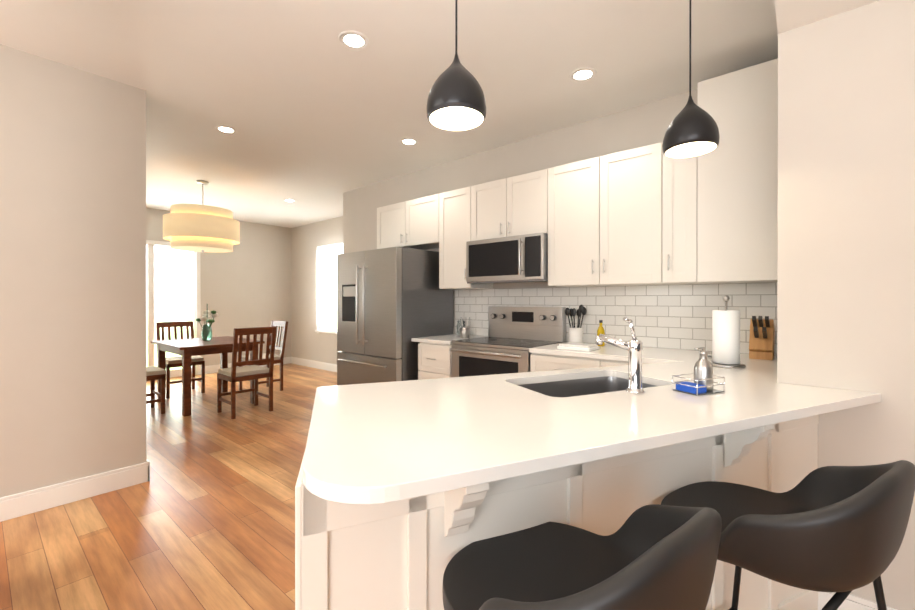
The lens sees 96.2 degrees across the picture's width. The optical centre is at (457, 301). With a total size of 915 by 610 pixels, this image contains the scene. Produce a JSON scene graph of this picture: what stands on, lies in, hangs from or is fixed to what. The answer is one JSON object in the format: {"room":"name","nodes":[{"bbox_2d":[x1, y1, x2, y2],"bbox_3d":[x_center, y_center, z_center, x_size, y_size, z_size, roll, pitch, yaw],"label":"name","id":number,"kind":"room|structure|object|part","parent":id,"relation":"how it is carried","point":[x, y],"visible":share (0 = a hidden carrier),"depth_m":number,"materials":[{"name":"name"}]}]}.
{"room":"dining room and kitchen","nodes":[
{"label":"dining room and kitchen","id":0,"kind":"room"},
{"bbox_2d":[0,44,146,497],"bbox_3d":[-3.551,-0.105,1.323,0.120,2.720,4.130,0,0,40],"label":"wall","id":1,"kind":"structure","parent":0,"point":[72,273],"depth_m":2.56,"materials":[{"name":"paint"}]},
{"bbox_2d":[0,462,148,521],"bbox_3d":[-3.494,1.187,1.287,0.015,0.135,4.145,0,0,40],"label":"baseboard","id":2,"kind":"structure","parent":1,"relation":"attached to","point":[32,501],"depth_m":2.55,"materials":[{"name":"white wood"}]},
{"bbox_2d":[147,460,149,480],"bbox_3d":[-2.202,1.184,2.901,0.136,0.135,0.015,0,0,40],"label":"baseboard","id":3,"kind":"structure","parent":1,"relation":"attached to","point":[149,470],"depth_m":2.86,"materials":[{"name":"white wood"}]},
{"bbox_2d":[0,363,336,609],"bbox_3d":[-1.718,1.301,2.833,12.900,0.100,8.800,0,0,40],"label":"floor","id":4,"kind":"structure","parent":0,"point":[203,518],"depth_m":2.31,"materials":[{"name":"brown wood"}]},
{"bbox_2d":[146,366,165,413],"bbox_3d":[-3.581,0.764,4.531,0.440,0.967,0.505,0,0,40],"label":"dining chair","id":5,"kind":"object","parent":4,"relation":"on","point":[153,373],"visible":0.29,"depth_m":4.56,"materials":[{"name":"brown wood"}]},
{"bbox_2d":[156,321,204,398],"bbox_3d":[-3.773,0.761,5.590,0.505,0.967,0.440,0,0,40],"label":"dining chair","id":6,"kind":"object","parent":4,"relation":"on","point":[172,362],"visible":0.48,"depth_m":5.59,"materials":[{"name":"brown wood"}]},
{"bbox_2d":[151,336,264,416],"bbox_3d":[-3.092,0.866,5.076,1.120,0.760,0.900,0,0,40],"label":"dining table","id":7,"kind":"object","parent":4,"relation":"on","point":[187,349],"visible":0.9,"depth_m":4.78,"materials":[{"name":"brown wood"}]},
{"bbox_2d":[196,304,218,340],"bbox_3d":[-3.082,0.255,5.074,0.302,0.460,0.214,0,0,40],"label":"vase","id":8,"kind":"object","parent":7,"relation":"on","point":[206,333],"visible":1,"depth_m":5.05,"materials":[{"name":"green glass"}]},
{"bbox_2d":[217,326,275,418],"bbox_3d":[-2.380,0.764,4.628,0.505,0.967,0.440,0,0,40],"label":"dining chair","id":9,"kind":"object","parent":4,"relation":"on","point":[233,374],"visible":1,"depth_m":4.54,"materials":[{"name":"brown wood"}]},
{"bbox_2d":[239,320,287,390],"bbox_3d":[-2.719,0.761,5.746,0.440,0.967,0.505,0,0,40],"label":"dining chair","id":10,"kind":"object","parent":4,"relation":"on","point":[281,347],"visible":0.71,"depth_m":5.75,"materials":[{"name":"brown wood"}]},
{"bbox_2d":[296,478,448,609],"bbox_3d":[0.520,0.814,1.249,0.898,0.885,1.732,0,0,40],"label":"base cabinet","id":11,"kind":"object","parent":4,"relation":"on","point":[421,574],"depth_m":0.94,"materials":[{"name":"white wood"}]},
{"bbox_3d":[-0.431,0.814,1.229,0.680,0.885,0.470,0,0,40],"label":"peninsula trim","id":12,"kind":"part","parent":11,"relation":"part of","materials":[{"name":"white wood"}]},
{"bbox_3d":[0.548,0.814,1.230,0.831,0.885,1.723,0,0,40],"label":"peninsula trim","id":13,"kind":"part","parent":11,"relation":"part of","materials":[{"name":"white wood"}]},
{"bbox_2d":[298,342,880,609],"bbox_3d":[1.137,0.355,1.432,2.937,0.032,2.809,0,0,40],"label":"countertop","id":14,"kind":"structure","parent":11,"relation":"on","point":[445,463],"depth_m":1.19,"materials":[{"name":"white stone"}]},
{"bbox_2d":[565,304,586,342],"bbox_3d":[0.935,0.178,3.253,0.169,0.313,0.113,0,0,40],"label":"utensil crock","id":15,"kind":"object","parent":14,"relation":"on","point":[575,334],"visible":0.94,"depth_m":3.21,"materials":[{"name":"white ceramic"}]},
{"bbox_2d":[557,342,599,350],"bbox_3d":[0.858,0.318,2.912,0.240,0.035,0.180,0,0,40],"label":"folded towel","id":16,"kind":"object","parent":14,"relation":"on","point":[579,346],"visible":0.94,"depth_m":2.86,"materials":[{"name":"white fabric"}]},
{"bbox_2d":[507,370,666,405],"bbox_3d":[0.555,0.465,1.742,0.590,0.212,0.708,0,0,40],"label":"sink","id":17,"kind":"object","parent":14,"relation":"in","point":[587,384],"depth_m":1.91,"materials":[{"name":"silver metal"}]},
{"bbox_2d":[597,320,604,345],"bbox_3d":[1.083,0.236,3.100,0.056,0.197,0.056,0,0,40],"label":"oil bottle","id":18,"kind":"object","parent":14,"relation":"on","point":[600,330],"visible":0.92,"depth_m":3.08,"materials":[{"name":"yellow glass"}]},
{"bbox_2d":[596,317,644,393],"bbox_3d":[0.608,0.197,1.550,0.173,0.283,0.113,0,0,40],"label":"faucet","id":19,"kind":"object","parent":14,"relation":"on","point":[634,346],"visible":1,"depth_m":1.51,"materials":[{"name":"silver metal"}]},
{"bbox_2d":[672,347,724,395],"bbox_3d":[0.909,0.255,1.550,0.154,0.167,0.104,0,0,-24],"label":"soap caddy","id":20,"kind":"object","parent":14,"relation":"on","point":[702,384],"visible":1,"depth_m":1.53,"materials":[{"name":"silver metal"}]},
{"bbox_2d":[710,295,745,367],"bbox_3d":[1.415,0.151,2.162,0.170,0.372,0.170,0,0,40],"label":"paper towel holder","id":21,"kind":"object","parent":14,"relation":"on","point":[725,338],"visible":0.94,"depth_m":2.11,"materials":[{"name":"white paper"}]},
{"bbox_2d":[749,316,774,359],"bbox_3d":[1.812,0.217,2.445,0.110,0.270,0.287,0,0,40],"label":"knife block","id":22,"kind":"object","parent":14,"relation":"on","point":[762,338],"visible":0.98,"depth_m":2.39,"materials":[{"name":"brown wood"}]},
{"bbox_2d":[337,247,452,384],"bbox_3d":[-0.669,0.376,4.227,0.930,1.745,0.833,0,0,40],"label":"refrigerator","id":23,"kind":"object","parent":4,"relation":"on","point":[392,302],"visible":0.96,"depth_m":3.88,"materials":[{"name":"silver metal"}]},
{"bbox_2d":[418,342,451,365],"bbox_3d":[-0.010,0.807,3.845,0.390,0.887,0.623,0,0,40],"label":"base cabinet","id":24,"kind":"object","parent":4,"relation":"on","point":[428,352],"depth_m":3.61,"materials":[{"name":"white wood"}]},
{"bbox_2d":[411,334,487,341],"bbox_3d":[-0.041,0.350,3.862,0.470,0.032,0.633,0,0,40],"label":"countertop","id":25,"kind":"structure","parent":24,"relation":"on","point":[451,337],"depth_m":3.73,"materials":[{"name":"white stone"}]},
{"bbox_2d":[457,319,464,335],"bbox_3d":[0.037,0.248,4.016,0.090,0.168,0.089,0,0,40],"label":"glass jar","id":26,"kind":"object","parent":25,"relation":"on","point":[459,325],"visible":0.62,"depth_m":3.98,"materials":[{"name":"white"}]},
{"bbox_2d":[460,317,469,337],"bbox_3d":[0.066,0.238,3.807,0.101,0.191,0.090,0,0,40],"label":"utensil canister","id":27,"kind":"object","parent":25,"relation":"on","point":[465,332],"visible":1,"depth_m":3.77,"materials":[{"name":"silver metal"}]},
{"bbox_2d":[449,306,565,376],"bbox_3d":[0.406,0.647,3.432,0.754,1.205,0.673,0,0,40],"label":"range","id":28,"kind":"object","parent":4,"relation":"on","point":[515,333],"visible":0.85,"depth_m":3.41,"materials":[{"name":"silver metal"}]},
{"bbox_2d":[442,504,721,609],"bbox_3d":[0.229,0.808,0.833,0.527,0.896,0.536,0,0,40],"label":"bar stool","id":29,"kind":"object","parent":4,"relation":"on","point":[654,557],"visible":0.96,"depth_m":0.86,"materials":[{"name":"black leather"}]},
{"bbox_2d":[661,460,914,609],"bbox_3d":[0.839,0.807,1.074,0.543,0.896,0.554,0,0,40],"label":"bar stool","id":30,"kind":"object","parent":4,"relation":"on","point":[840,531],"visible":0.81,"depth_m":0.87,"materials":[{"name":"black leather"}]},
{"bbox_3d":[0.833,0.829,1.106,0.438,0.369,0.452,0,0,40],"label":"frame","id":31,"kind":"part","parent":30,"relation":"part of","materials":[{"name":"black metal"}]},
{"bbox_2d":[146,208,290,367],"bbox_3d":[-4.434,-0.118,7.062,0.120,2.720,3.470,0,0,40],"label":"wall","id":32,"kind":"structure","parent":0,"point":[246,283],"depth_m":7.59,"materials":[{"name":"paint"}]},
{"bbox_2d":[146,240,200,377],"bbox_3d":[-4.854,0.138,6.507,0.080,2.210,1.360,0,0,40],"label":"glass door","id":33,"kind":"structure","parent":32,"relation":"in","point":[176,373],"depth_m":6.54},
{"bbox_2d":[205,357,290,373],"bbox_3d":[-3.864,1.173,7.630,0.015,0.135,1.630,0,0,40],"label":"baseboard","id":34,"kind":"structure","parent":32,"relation":"attached to","point":[215,368],"depth_m":7.22,"materials":[{"name":"white wood"}]},
{"bbox_2d":[291,216,342,364],"bbox_3d":[-2.119,-0.119,7.292,3.350,2.720,0.120,0,0,40],"label":"wall","id":35,"kind":"structure","parent":0,"point":[308,342],"depth_m":7.80,"materials":[{"name":"paint"}]},
{"bbox_2d":[291,357,336,371],"bbox_3d":[-2.117,1.174,7.204,3.230,0.135,0.015,0,0,40],"label":"baseboard","id":36,"kind":"structure","parent":35,"relation":"attached to","point":[316,364],"depth_m":7.66,"materials":[{"name":"white wood"}]},
{"bbox_2d":[315,243,342,333],"bbox_3d":[-2.212,-0.219,7.305,1.050,1.600,0.100,0,0,40],"label":"window","id":37,"kind":"structure","parent":35,"relation":"in","point":[325,248],"depth_m":7.58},
{"bbox_2d":[343,192,347,252],"bbox_3d":[-1.215,-0.116,5.862,0.120,2.720,0.888,0,0,40],"label":"wall","id":38,"kind":"structure","parent":0,"point":[345,222],"depth_m":5.53,"materials":[{"name":"paint"}]},
{"bbox_2d":[0,0,777,227],"bbox_3d":[-1.718,-1.519,2.827,12.900,0.100,8.800,0,0,40],"label":"ceiling","id":39,"kind":"structure","parent":0,"point":[309,107],"depth_m":2.60,"materials":[{"name":"paint"}]},
{"bbox_2d":[163,180,239,252],"bbox_3d":[-3.124,-1.040,5.034,0.800,0.868,0.800,0,0,40],"label":"drum chandelier","id":40,"kind":"object","parent":39,"relation":"hanging from","point":[199,228],"visible":1,"depth_m":4.75,"materials":[{"name":"beige fabric"}]},
{"bbox_2d":[215,125,236,133],"bbox_3d":[-1.974,-1.466,3.503,0.170,0.008,0.170,0,0,40],"label":"recessed light","id":41,"kind":"object","parent":39,"relation":"in","point":[225,129],"visible":0.96,"depth_m":3.50,"materials":[{"name":"white"}]},
{"bbox_2d":[283,199,294,201],"bbox_3d":[-2.449,-1.472,5.981,0.170,0.008,0.170,0,0,40],"label":"recessed light","id":42,"kind":"object","parent":39,"relation":"in","point":[288,200],"visible":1,"depth_m":5.97,"materials":[{"name":"white"}]},
{"bbox_2d":[338,30,368,49],"bbox_3d":[-0.581,-1.464,2.304,0.170,0.008,0.170,0,0,40],"label":"recessed light","id":43,"kind":"object","parent":39,"relation":"in","point":[352,40],"visible":1,"depth_m":2.30,"materials":[{"name":"white"}]},
{"bbox_2d":[400,138,417,145],"bbox_3d":[-0.445,-1.467,3.768,0.170,0.008,0.170,0,0,40],"label":"recessed light","id":44,"kind":"object","parent":39,"relation":"in","point":[408,141],"visible":0.96,"depth_m":3.76,"materials":[{"name":"white"}]},
{"bbox_2d":[427,0,485,130],"bbox_3d":[-0.004,-1.040,1.382,0.202,0.852,0.202,0,0,40],"label":"pendant lamp","id":45,"kind":"object","parent":39,"relation":"hanging from","point":[456,101],"visible":1,"depth_m":1.32,"materials":[{"name":"grey metal"}]},
{"bbox_2d":[569,67,596,81],"bbox_3d":[0.811,-1.464,2.652,0.170,0.008,0.170,0,0,40],"label":"recessed light","id":46,"kind":"object","parent":39,"relation":"in","point":[583,74],"visible":1,"depth_m":2.65,"materials":[{"name":"white"}]},
{"bbox_2d":[662,0,719,158],"bbox_3d":[0.945,-1.040,1.665,0.202,0.852,0.202,0,0,40],"label":"pendant lamp","id":47,"kind":"object","parent":39,"relation":"hanging from","point":[692,130],"visible":1,"depth_m":1.62,"materials":[{"name":"grey metal"}]},
{"bbox_2d":[348,89,697,341],"bbox_3d":[1.621,-0.109,2.952,7.970,2.720,0.128,0,0,40],"label":"wall","id":48,"kind":"structure","parent":0,"point":[639,126],"depth_m":3.76,"materials":[{"name":"paint"}]},
{"bbox_2d":[377,194,438,249],"bbox_3d":[-0.422,-0.805,4.368,0.940,0.466,0.352,0,0,40],"label":"upper cabinet","id":49,"kind":"object","parent":48,"relation":"attached to","point":[414,223],"depth_m":4.20,"materials":[{"name":"white wood"}]},
{"bbox_2d":[435,187,494,289],"bbox_3d":[0.084,-0.580,3.938,0.390,0.914,0.352,0,0,40],"label":"upper cabinet","id":50,"kind":"object","parent":48,"relation":"attached to","point":[451,244],"depth_m":3.82,"materials":[{"name":"white wood"}]},
{"bbox_2d":[467,170,542,240],"bbox_3d":[0.522,-0.786,3.565,0.760,0.501,0.352,0,0,40],"label":"upper cabinet","id":51,"kind":"object","parent":48,"relation":"attached to","point":[511,206],"depth_m":3.44,"materials":[{"name":"white wood"}]},
{"bbox_2d":[466,232,547,283],"bbox_3d":[0.484,-0.345,3.521,0.754,0.370,0.468,0,0,40],"label":"microwave","id":52,"kind":"object","parent":51,"relation":"attached to","point":[517,259],"visible":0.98,"depth_m":3.34,"materials":[{"name":"silver metal"}]},
{"bbox_2d":[543,142,662,289],"bbox_3d":[1.124,-0.578,3.054,0.820,0.914,0.352,0,0,40],"label":"upper cabinet","id":53,"kind":"object","parent":48,"relation":"attached to","point":[603,215],"depth_m":2.89,"materials":[{"name":"white wood"}]},
{"bbox_2d":[663,153,698,285],"bbox_3d":[1.513,-0.578,2.723,0.200,0.914,0.352,0,0,40],"label":"upper cabinet","id":54,"kind":"object","parent":48,"relation":"attached to","point":[681,175],"depth_m":2.59,"materials":[{"name":"white wood"}]},
{"bbox_2d":[698,58,777,285],"bbox_3d":[2.016,-0.734,2.296,1.120,1.228,0.350,0,0,40],"label":"upper cabinet","id":55,"kind":"object","parent":48,"relation":"attached to","point":[738,179],"depth_m":2.38,"materials":[{"name":"white wood"}]},
{"bbox_2d":[774,0,879,33],"bbox_3d":[0.842,-1.284,-1.495,3.400,0.350,5.530,0,0,40],"label":"ceiling","id":56,"kind":"structure","parent":0,"point":[792,14],"depth_m":1.57,"materials":[{"name":"paint"}]},
{"bbox_2d":[777,0,914,609],"bbox_3d":[2.675,-0.104,0.664,3.400,2.720,0.130,0,0,40],"label":"wall","id":57,"kind":"structure","parent":0,"point":[846,220],"depth_m":1.56,"materials":[{"name":"paint"}]},
{"bbox_2d":[818,592,896,609],"bbox_3d":[2.583,1.189,0.648,3.315,0.135,0.015,0,0,40],"label":"baseboard","id":58,"kind":"structure","parent":57,"relation":"attached to","point":[852,602],"depth_m":1.56,"materials":[{"name":"white wood"}]},
{"label":"outside","id":59,"kind":"structure","parent":0,"visible":0},
{"bbox_2d":[146,245,193,369],"bbox_3d":[-4.949,0.068,6.588,0.010,2.350,1.640,0,0,40],"label":"sky","id":60,"kind":"structure","parent":59,"point":[173,285],"depth_m":6.81,"materials":[{"name":"white"}]},
{"bbox_2d":[325,249,342,328],"bbox_3d":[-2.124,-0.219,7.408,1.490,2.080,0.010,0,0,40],"label":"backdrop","id":61,"kind":"structure","parent":59,"point":[331,282],"depth_m":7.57,"materials":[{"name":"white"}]}
]}

